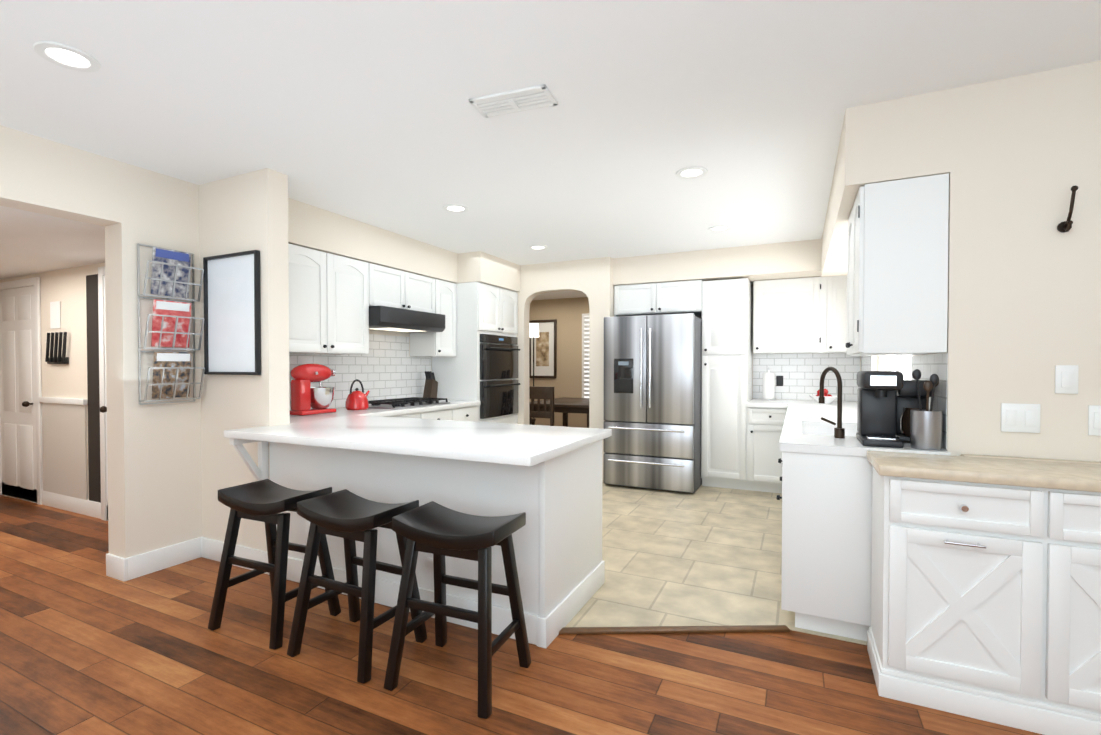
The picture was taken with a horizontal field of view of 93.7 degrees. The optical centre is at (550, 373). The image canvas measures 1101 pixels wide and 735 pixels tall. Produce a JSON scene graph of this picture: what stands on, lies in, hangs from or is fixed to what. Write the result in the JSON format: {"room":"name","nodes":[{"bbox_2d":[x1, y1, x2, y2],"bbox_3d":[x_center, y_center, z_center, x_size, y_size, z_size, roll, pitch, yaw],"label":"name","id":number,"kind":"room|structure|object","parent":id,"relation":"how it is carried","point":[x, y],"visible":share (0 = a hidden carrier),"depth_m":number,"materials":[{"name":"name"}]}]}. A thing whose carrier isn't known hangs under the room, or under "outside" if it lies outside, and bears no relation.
{"room":"kitchen","nodes":[
{"label":"kitchen","id":0,"kind":"room"},
{"bbox_2d":[0,262,104,499],"bbox_3d":[-4.413,-0.031,4.709,4.420,2.490,0.140,0,1,26],"label":"wall","id":1,"kind":"structure","parent":0,"point":[66,288],"depth_m":4.52,"materials":[{"name":"beige paint"}]},
{"bbox_2d":[0,277,42,504],"bbox_3d":[-5.127,0.161,4.924,0.910,2.100,0.087,0,1,26],"label":"hall door","id":2,"kind":"structure","parent":1,"relation":"in","point":[21,456],"depth_m":4.91,"materials":[{"name":"white wood"}]},
{"bbox_2d":[1,482,107,520],"bbox_3d":[-4.384,1.148,4.626,4.280,0.135,0.016,0,1,26],"label":"baseboard","id":3,"kind":"structure","parent":1,"relation":"attached to","point":[72,504],"depth_m":4.60,"materials":[{"name":"white"}]},
{"bbox_2d":[50,301,60,328],"bbox_3d":[-4.446,-0.525,4.634,0.180,0.240,0.004,0,1,26],"label":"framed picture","id":4,"kind":"object","parent":1,"relation":"attached to","point":[55,320],"depth_m":4.63,"materials":[{"name":"white"}]},
{"bbox_2d":[45,332,68,363],"bbox_3d":[-4.391,-0.226,4.591,0.380,0.282,0.042,0,1,26],"label":"wall rack","id":5,"kind":"object","parent":1,"relation":"attached to","point":[50,346],"depth_m":4.57,"materials":[{"name":"black metal"}]},
{"bbox_2d":[38,274,100,502],"bbox_3d":[-4.229,0.192,4.525,1.035,2.050,0.030,0,1,26],"label":"wainscot panel","id":6,"kind":"object","parent":1,"relation":"attached to","point":[64,433],"visible":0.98,"depth_m":4.46,"materials":[{"name":"beige"}]},
{"bbox_2d":[98,266,107,520],"bbox_3d":[-3.373,0.173,4.083,0.860,2.100,0.087,0,1,26],"label":"hall door","id":7,"kind":"structure","parent":1,"relation":"in","point":[102,386],"depth_m":4.27,"materials":[{"name":"white wood"}]},
{"bbox_2d":[0,125,431,557],"bbox_3d":[-2.733,-0.005,2.883,0.190,2.490,8.340,0,1,26],"label":"wall","id":8,"kind":"structure","parent":0,"point":[154,477],"depth_m":3.13,"materials":[{"name":"beige paint"}]},
{"bbox_2d":[117,537,200,581],"bbox_3d":[-2.447,1.167,3.259,0.016,0.135,0.426,0,1,26],"label":"baseboard","id":9,"kind":"structure","parent":8,"relation":"attached to","point":[149,562],"depth_m":3.22,"materials":[{"name":"white"}]},
{"bbox_2d":[137,243,204,404],"bbox_3d":[-2.381,-0.300,3.251,0.114,0.979,0.324,0,1,26],"label":"magazine rack","id":10,"kind":"object","parent":8,"relation":"attached to","point":[171,319],"visible":0.98,"depth_m":3.24,"materials":[{"name":"silver metal"}]},
{"bbox_2d":[288,243,335,353],"bbox_3d":[-2.016,-0.552,3.858,0.335,0.787,0.672,0,1,26],"label":"upper cabinet","id":11,"kind":"object","parent":8,"relation":"attached to","point":[312,273],"depth_m":3.91,"materials":[{"name":"white wood"}]},
{"bbox_2d":[336,255,371,353],"bbox_3d":[-1.816,-0.558,4.276,0.335,0.787,0.500,0,1,26],"label":"upper cabinet","id":12,"kind":"object","parent":8,"relation":"attached to","point":[352,329],"depth_m":4.26,"materials":[{"name":"white wood"}]},
{"bbox_2d":[289,334,430,409],"bbox_3d":[-1.820,-0.036,4.676,0.002,0.672,2.314,0,1,26],"label":"tile backsplash","id":13,"kind":"structure","parent":8,"relation":"attached to","point":[387,367],"depth_m":4.98,"materials":[{"name":"white tile"}]},
{"bbox_2d":[368,263,447,334],"bbox_3d":[-1.457,-0.687,4.879,0.460,0.547,0.900,0,1,26],"label":"upper cabinet","id":14,"kind":"object","parent":8,"relation":"attached to","point":[398,300],"depth_m":4.80,"materials":[{"name":"white wood"}]},
{"bbox_2d":[410,282,455,358],"bbox_3d":[-1.240,-0.576,5.475,0.335,0.787,0.360,0,1,26],"label":"upper cabinet","id":15,"kind":"object","parent":8,"relation":"attached to","point":[434,346],"depth_m":5.39,"materials":[{"name":"white wood"}]},
{"bbox_2d":[199,168,538,615],"bbox_3d":[-1.193,-0.006,2.988,2.596,2.490,0.140,0,1,26],"label":"wall","id":16,"kind":"structure","parent":0,"point":[244,212],"depth_m":3.16,"materials":[{"name":"beige paint"}]},
{"bbox_2d":[203,250,260,374],"bbox_3d":[-2.032,-0.376,3.286,0.526,0.766,0.030,0,1,26],"label":"whiteboard","id":17,"kind":"object","parent":16,"relation":"attached to","point":[232,318],"visible":1,"depth_m":3.28,"materials":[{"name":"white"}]},
{"bbox_2d":[306,520,309,537],"bbox_3d":[-1.406,0.908,3.016,0.072,0.116,0.009,0,1,26],"label":"outlet","id":18,"kind":"object","parent":16,"relation":"attached to","point":[307,522],"depth_m":3.02,"materials":[{"name":"white plastic"}]},
{"bbox_2d":[201,536,537,644],"bbox_3d":[-1.205,1.172,2.924,2.544,0.135,0.016,0,1,26],"label":"baseboard","id":19,"kind":"structure","parent":16,"relation":"attached to","point":[386,591],"depth_m":2.76,"materials":[{"name":"white wood"}]},
{"bbox_2d":[425,552,433,567],"bbox_3d":[-0.613,0.934,2.636,0.072,0.116,0.009,0,1,26],"label":"outlet","id":20,"kind":"object","parent":16,"relation":"attached to","point":[428,556],"depth_m":2.64,"materials":[{"name":"white plastic"}]},
{"bbox_2d":[0,495,1042,734],"bbox_3d":[-0.649,1.282,3.488,12.600,0.100,11.800,0,1,26],"label":"floor","id":21,"kind":"structure","parent":0,"point":[88,645],"depth_m":2.15,"materials":[{"name":"brown wood"}]},
{"bbox_2d":[208,479,340,648],"bbox_3d":[-1.377,0.911,2.590,0.482,0.674,0.404,0,1,26],"label":"bar stool","id":22,"kind":"object","parent":21,"relation":"on","point":[266,501],"visible":0.83,"depth_m":2.52,"materials":[{"name":"brown wood"}]},
{"bbox_2d":[287,489,426,682],"bbox_3d":[-0.872,0.915,2.348,0.475,0.674,0.396,0,1,26],"label":"bar stool","id":23,"kind":"object","parent":21,"relation":"on","point":[349,517],"visible":0.88,"depth_m":2.29,"materials":[{"name":"brown wood"}]},
{"bbox_2d":[384,501,530,718],"bbox_3d":[-0.372,0.918,2.130,0.470,0.674,0.388,0,1,23],"label":"bar stool","id":24,"kind":"object","parent":21,"relation":"on","point":[439,532],"visible":1,"depth_m":2.06,"materials":[{"name":"brown wood"}]},
{"bbox_2d":[529,323,538,385],"bbox_3d":[-0.292,0.142,8.957,0.280,2.020,0.280,0,1,26],"label":"light","id":25,"kind":"object","parent":21,"relation":"on","point":[533,330],"visible":0.54,"depth_m":8.88,"materials":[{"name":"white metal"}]},
{"bbox_2d":[529,386,566,426],"bbox_3d":[-0.068,0.674,6.772,0.440,1.020,0.440,0,1,26],"label":"dining chair","id":26,"kind":"object","parent":21,"relation":"on","point":[539,393],"visible":0.42,"depth_m":6.56,"materials":[{"name":"brown wood"}]},
{"bbox_2d":[529,397,588,427],"bbox_3d":[0.388,0.790,7.725,1.100,0.760,1.450,0,1,26],"label":"dining table","id":27,"kind":"object","parent":21,"relation":"on","point":[565,406],"visible":0.23,"depth_m":7.19,"materials":[{"name":"brown wood"}]},
{"bbox_2d":[559,625,789,633],"bbox_3d":[0.588,1.238,2.495,1.132,0.014,0.045,0,1,-1],"label":"threshold strip","id":28,"kind":"object","parent":21,"relation":"on","point":[673,629],"visible":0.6,"depth_m":2.48,"materials":[{"name":"brown wood"}]},
{"bbox_2d":[867,450,1100,734],"bbox_3d":[2.430,0.807,1.673,2.381,0.902,0.488,0,1,26],"label":"base cabinet","id":29,"kind":"object","parent":21,"relation":"on","point":[985,587],"visible":1,"depth_m":1.86,"materials":[{"name":"white wood"}]},
{"bbox_2d":[0,0,1100,299],"bbox_3d":[-0.649,-1.133,3.453,12.600,0.450,11.800,0,1,26],"label":"ceiling","id":30,"kind":"structure","parent":0,"point":[364,112],"depth_m":2.33,"materials":[{"name":"white paint"}]},
{"bbox_2d":[33,41,100,71],"bbox_3d":[-1.883,-1.233,2.014,0.195,0.008,0.195,0,1,-19],"label":"recessed light","id":31,"kind":"object","parent":30,"relation":"in","point":[66,56],"depth_m":2.01,"materials":[{"name":"white"}]},
{"bbox_2d":[443,204,468,212],"bbox_3d":[-0.724,-1.261,3.942,0.195,0.008,0.195,0,1,-19],"label":"recessed light","id":32,"kind":"object","parent":30,"relation":"in","point":[457,208],"depth_m":3.94,"materials":[{"name":"white"}]},
{"bbox_2d":[469,84,557,117],"bbox_3d":[-0.168,-1.232,2.350,0.370,0.020,0.170,0,1,20],"label":"ceiling vent","id":33,"kind":"object","parent":30,"relation":"in","point":[518,100],"visible":0.98,"depth_m":2.34,"materials":[{"name":"white metal"}]},
{"bbox_2d":[529,245,547,249],"bbox_3d":[-0.124,-1.280,5.240,0.195,0.008,0.195,0,1,-19],"label":"recessed light","id":34,"kind":"object","parent":30,"relation":"in","point":[535,247],"depth_m":5.24,"materials":[{"name":"white"}]},
{"bbox_2d":[676,166,707,178],"bbox_3d":[0.880,-1.251,3.217,0.195,0.008,0.195,0,1,-19],"label":"recessed light","id":35,"kind":"object","parent":30,"relation":"in","point":[693,172],"depth_m":3.21,"materials":[{"name":"white"}]},
{"bbox_2d":[708,225,730,231],"bbox_3d":[1.480,-1.270,4.515,0.195,0.008,0.195,0,1,-19],"label":"recessed light","id":36,"kind":"object","parent":30,"relation":"in","point":[718,228],"depth_m":4.51,"materials":[{"name":"white"}]},
{"bbox_2d":[529,297,588,427],"bbox_3d":[-1.014,-0.060,6.686,3.560,2.490,0.005,0,1,26],"label":"wall","id":37,"kind":"structure","parent":0,"point":[566,313],"depth_m":6.09,"materials":[{"name":"beige paint"}]},
{"bbox_2d":[529,319,556,377],"bbox_3d":[-0.147,-0.444,9.413,0.560,1.060,0.030,0,1,26],"label":"framed picture","id":38,"kind":"object","parent":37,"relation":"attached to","point":[545,353],"visible":0.9,"depth_m":9.39,"materials":[{"name":"white"}]},
{"bbox_2d":[582,313,588,397],"bbox_3d":[0.817,-0.258,8.950,0.580,1.580,0.036,0,1,26],"label":"blinds","id":39,"kind":"object","parent":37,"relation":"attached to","point":[585,355],"visible":0.25,"depth_m":9.05,"materials":[{"name":"white plastic"}]},
{"bbox_2d":[517,257,613,479],"bbox_3d":[-0.982,-0.058,6.590,3.700,2.490,0.140,0,1,26],"label":"wall","id":40,"kind":"structure","parent":0,"point":[592,279],"depth_m":5.85,"materials":[{"name":"beige paint"}]},
{"bbox_2d":[288,89,950,291],"bbox_3d":[0.452,-1.093,4.479,4.260,0.361,4.000,0,1,26],"label":"soffit","id":41,"kind":"structure","parent":0,"point":[909,137],"depth_m":4.14,"materials":[{"name":"beige paint"}]},
{"bbox_2d":[565,480,866,644],"bbox_3d":[0.481,1.213,4.573,4.540,0.005,4.165,0,1,26],"label":"floor","id":42,"kind":"structure","parent":0,"point":[706,556],"depth_m":3.39,"materials":[{"name":"tile"}]},
{"bbox_2d":[432,282,519,402],"bbox_3d":[-0.843,0.110,5.969,0.633,2.172,0.856,0,1,26],"label":"tall cabinet","id":43,"kind":"object","parent":42,"relation":"on","point":[464,336],"depth_m":5.60,"materials":[{"name":"white wood"}]},
{"bbox_2d":[498,443,599,634],"bbox_3d":[-0.105,0.805,2.902,0.551,0.870,0.614,0,1,26],"label":"peninsula end panel","id":44,"kind":"object","parent":42,"relation":"on","point":[569,485],"depth_m":2.58,"materials":[{"name":"white"}]},
{"bbox_2d":[224,399,611,466],"bbox_3d":[-0.700,0.334,3.914,2.680,0.041,2.728,0,1,26],"label":"countertop","id":45,"kind":"structure","parent":44,"relation":"on","point":[477,430],"depth_m":2.87,"materials":[{"name":"white stone"}]},
{"bbox_2d":[290,363,335,415],"bbox_3d":[-1.844,0.116,4.009,0.222,0.390,0.385,0,1,26],"label":"stand mixer","id":46,"kind":"object","parent":45,"relation":"on","point":[307,398],"visible":0.98,"depth_m":3.92,"materials":[{"name":"red metal"}]},
{"bbox_2d":[345,379,369,409],"bbox_3d":[-1.638,0.176,4.417,0.188,0.258,0.235,0,1,26],"label":"kettle","id":47,"kind":"object","parent":45,"relation":"on","point":[356,400],"visible":1,"depth_m":4.33,"materials":[{"name":"red metal"}]},
{"bbox_2d":[368,397,449,408],"bbox_3d":[-1.379,0.274,4.855,0.490,0.050,0.780,0,1,26],"label":"gas cooktop","id":48,"kind":"object","parent":45,"relation":"in","point":[401,403],"visible":0.94,"depth_m":4.72,"materials":[{"name":"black metal"}]},
{"bbox_2d":[423,371,437,397],"bbox_3d":[-1.276,0.133,5.472,0.100,0.315,0.144,0,1,26],"label":"knife block","id":49,"kind":"object","parent":45,"relation":"on","point":[431,387],"visible":0.96,"depth_m":5.44,"materials":[{"name":"brown wood"}]},
{"bbox_2d":[603,313,701,492],"bbox_3d":[1.157,0.300,5.635,0.939,1.800,0.942,0,1,26],"label":"refrigerator","id":50,"kind":"object","parent":42,"relation":"on","point":[652,387],"visible":0.94,"depth_m":5.24,"materials":[{"name":"grey metal"}]},
{"bbox_2d":[698,278,753,489],"bbox_3d":[1.931,0.115,5.625,0.450,2.172,0.675,0,1,26],"label":"tall cabinet","id":51,"kind":"object","parent":42,"relation":"on","point":[723,305],"depth_m":5.33,"materials":[{"name":"white wood"}]},
{"bbox_2d":[746,405,785,496],"bbox_3d":[2.322,0.769,5.422,0.440,0.870,0.719,0,1,26],"label":"base cabinet","id":52,"kind":"object","parent":42,"relation":"on","point":[764,423],"depth_m":5.18,"materials":[{"name":"white wood"}]},
{"bbox_2d":[746,399,856,404],"bbox_3d":[2.604,0.314,5.295,1.062,0.041,0.696,0,1,26],"label":"countertop","id":53,"kind":"structure","parent":52,"relation":"on","point":[756,401],"depth_m":5.24,"materials":[{"name":"white stone"}]},
{"bbox_2d":[761,368,775,400],"bbox_3d":[2.366,0.115,5.596,0.150,0.347,0.150,0,1,26],"label":"paper towel holder","id":54,"kind":"object","parent":53,"relation":"on","point":[768,386],"visible":1,"depth_m":5.55,"materials":[{"name":"white paper"}]},
{"bbox_2d":[809,389,836,403],"bbox_3d":[2.688,0.222,5.066,0.280,0.148,0.280,0,1,26],"label":"fruit bowl","id":55,"kind":"object","parent":53,"relation":"on","point":[829,398],"visible":0.58,"depth_m":5.01,"materials":[{"name":"white ceramic"}]},
{"bbox_2d":[786,405,856,428],"bbox_3d":[2.268,0.330,4.144,0.672,0.041,1.670,0,1,26],"label":"countertop","id":56,"kind":"structure","parent":52,"relation":"on","point":[808,416],"depth_m":3.78,"materials":[{"name":"white stone"}]},
{"bbox_2d":[778,449,871,640],"bbox_3d":[1.510,0.810,2.553,0.657,0.870,0.433,0,1,26],"label":"base cabinet","id":57,"kind":"object","parent":42,"relation":"on","point":[826,498],"depth_m":2.42,"materials":[{"name":"white wood"}]},
{"bbox_2d":[778,433,950,454],"bbox_3d":[1.494,0.354,2.531,0.672,0.041,0.408,0,1,26],"label":"countertop","id":58,"kind":"structure","parent":57,"relation":"on","point":[826,442],"depth_m":2.45,"materials":[{"name":"white stone"}]},
{"bbox_2d":[819,367,844,437],"bbox_3d":[1.484,0.146,2.725,0.115,0.366,0.202,0,1,26],"label":"sink faucet","id":59,"kind":"object","parent":58,"relation":"on","point":[839,431],"visible":1,"depth_m":2.65,"materials":[{"name":"brown metal"}]},
{"bbox_2d":[856,371,903,447],"bbox_3d":[1.574,0.161,2.477,0.160,0.345,0.302,0,1,26],"label":"pod coffee maker","id":60,"kind":"object","parent":58,"relation":"on","point":[876,407],"visible":1,"depth_m":2.46,"materials":[{"name":"black plastic"}]},
{"bbox_2d":[895,380,931,442],"bbox_3d":[1.772,0.182,2.519,0.140,0.300,0.175,0,1,26],"label":"drip coffee maker","id":61,"kind":"object","parent":58,"relation":"on","point":[907,398],"visible":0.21,"depth_m":2.50,"materials":[{"name":"black plastic"}]},
{"bbox_2d":[910,369,941,449],"bbox_3d":[1.684,0.158,2.314,0.116,0.355,0.116,0,1,26],"label":"utensil crock","id":62,"kind":"object","parent":58,"relation":"on","point":[926,429],"visible":1,"depth_m":2.28,"materials":[{"name":"silver metal"}]},
{"bbox_2d":[698,285,860,399],"bbox_3d":[2.217,-0.049,5.943,2.610,2.490,0.140,0,1,26],"label":"wall","id":63,"kind":"structure","parent":0,"point":[786,353],"depth_m":5.82,"materials":[{"name":"beige paint"}]},
{"bbox_2d":[614,282,665,316],"bbox_3d":[1.099,-0.830,6.011,0.536,0.330,0.675,0,1,26],"label":"upper cabinet","id":64,"kind":"object","parent":63,"relation":"attached to","point":[634,299],"depth_m":5.71,"materials":[{"name":"white wood"}]},
{"bbox_2d":[662,280,702,316],"bbox_3d":[1.486,-0.827,5.825,0.536,0.330,0.675,0,1,26],"label":"upper cabinet","id":65,"kind":"object","parent":63,"relation":"attached to","point":[678,297],"depth_m":5.51,"materials":[{"name":"white wood"}]},
{"bbox_2d":[750,277,825,353],"bbox_3d":[2.532,-0.603,5.513,0.663,0.770,0.340,0,1,26],"label":"upper cabinet","id":66,"kind":"object","parent":63,"relation":"attached to","point":[787,315],"depth_m":5.36,"materials":[{"name":"white wood"}]},
{"bbox_2d":[753,353,856,400],"bbox_3d":[2.748,0.035,5.607,1.026,0.504,0.006,0,1,26],"label":"tile backsplash","id":67,"kind":"structure","parent":63,"relation":"attached to","point":[801,373],"depth_m":5.60,"materials":[{"name":"white tile"}]},
{"bbox_2d":[776,376,782,385],"bbox_3d":[2.535,0.082,5.703,0.070,0.115,0.006,0,1,26],"label":"outlet","id":68,"kind":"object","parent":67,"relation":"attached to","point":[779,379],"depth_m":5.70,"materials":[{"name":"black plastic"}]},
{"bbox_2d":[826,275,845,352],"bbox_3d":[2.995,-0.600,5.291,0.364,0.770,0.340,0,1,26],"label":"upper cabinet","id":69,"kind":"object","parent":63,"relation":"attached to","point":[835,285],"depth_m":5.18,"materials":[{"name":"white wood"}]},
{"bbox_2d":[802,429,857,436],"bbox_3d":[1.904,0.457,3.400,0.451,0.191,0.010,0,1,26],"label":"sink","id":70,"kind":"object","parent":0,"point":[848,432],"depth_m":3.42,"materials":[{"name":"white ceramic"}]},
{"bbox_2d":[872,81,991,455],"bbox_3d":[2.555,-0.018,3.790,0.140,2.490,3.450,0,1,26],"label":"wall","id":71,"kind":"structure","parent":0,"point":[969,218],"depth_m":2.23,"materials":[{"name":"beige paint"}]},
{"bbox_2d":[842,216,849,352],"bbox_3d":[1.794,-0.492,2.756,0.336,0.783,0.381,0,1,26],"label":"upper cabinet","id":72,"kind":"object","parent":71,"relation":"attached to","point":[847,294],"depth_m":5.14,"materials":[{"name":"white wood"}]},
{"bbox_2d":[878,355,911,379],"bbox_3d":[2.533,-0.393,3.768,0.109,0.996,1.796,0,1,26],"label":"kitchen window","id":73,"kind":"structure","parent":71,"relation":"in","point":[901,363],"depth_m":3.82,"materials":[{"name":"white"}]},
{"bbox_2d":[846,173,948,355],"bbox_3d":[1.675,-0.488,2.508,0.336,0.783,0.381,0,1,26],"label":"upper cabinet","id":74,"kind":"object","parent":71,"relation":"attached to","point":[887,294],"depth_m":2.34,"materials":[{"name":"white wood"}]},
{"bbox_2d":[857,353,947,449],"bbox_3d":[2.487,0.061,3.826,0.009,0.504,3.443,0,1,26],"label":"tile backsplash","id":75,"kind":"structure","parent":71,"relation":"attached to","point":[929,364],"depth_m":2.45,"materials":[{"name":"white tile"}]},
{"bbox_2d":[988,61,1100,461],"bbox_3d":[3.336,0.014,1.581,3.180,2.490,0.140,0,1,26],"label":"wall","id":76,"kind":"structure","parent":0,"point":[1045,300],"depth_m":2.12,"materials":[{"name":"beige paint"}]},
{"bbox_2d":[1001,403,1039,432],"bbox_3d":[1.963,0.186,2.155,0.126,0.120,0.010,0,1,26],"label":"outlet","id":77,"kind":"object","parent":76,"relation":"attached to","point":[1024,418],"depth_m":2.15,"materials":[{"name":"white plastic"}]},
{"bbox_2d":[1055,365,1078,393],"bbox_3d":[2.092,0.024,2.091,0.070,0.115,0.010,0,1,26],"label":"outlet","id":78,"kind":"object","parent":76,"relation":"attached to","point":[1066,376],"depth_m":2.09,"materials":[{"name":"white plastic"}]},
{"bbox_2d":[1057,185,1077,232],"bbox_3d":[2.061,-0.650,2.048,0.043,0.167,0.096,0,1,26],"label":"coat hook","id":79,"kind":"object","parent":76,"relation":"attached to","point":[1064,226],"visible":1,"depth_m":2.04,"materials":[{"name":"brown metal"}]},
{"bbox_2d":[1088,405,1100,435],"bbox_3d":[2.210,0.188,2.037,0.126,0.120,0.010,0,1,26],"label":"outlet","id":80,"kind":"object","parent":76,"relation":"attached to","point":[1094,411],"depth_m":2.06,"materials":[{"name":"white plastic"}]}
]}

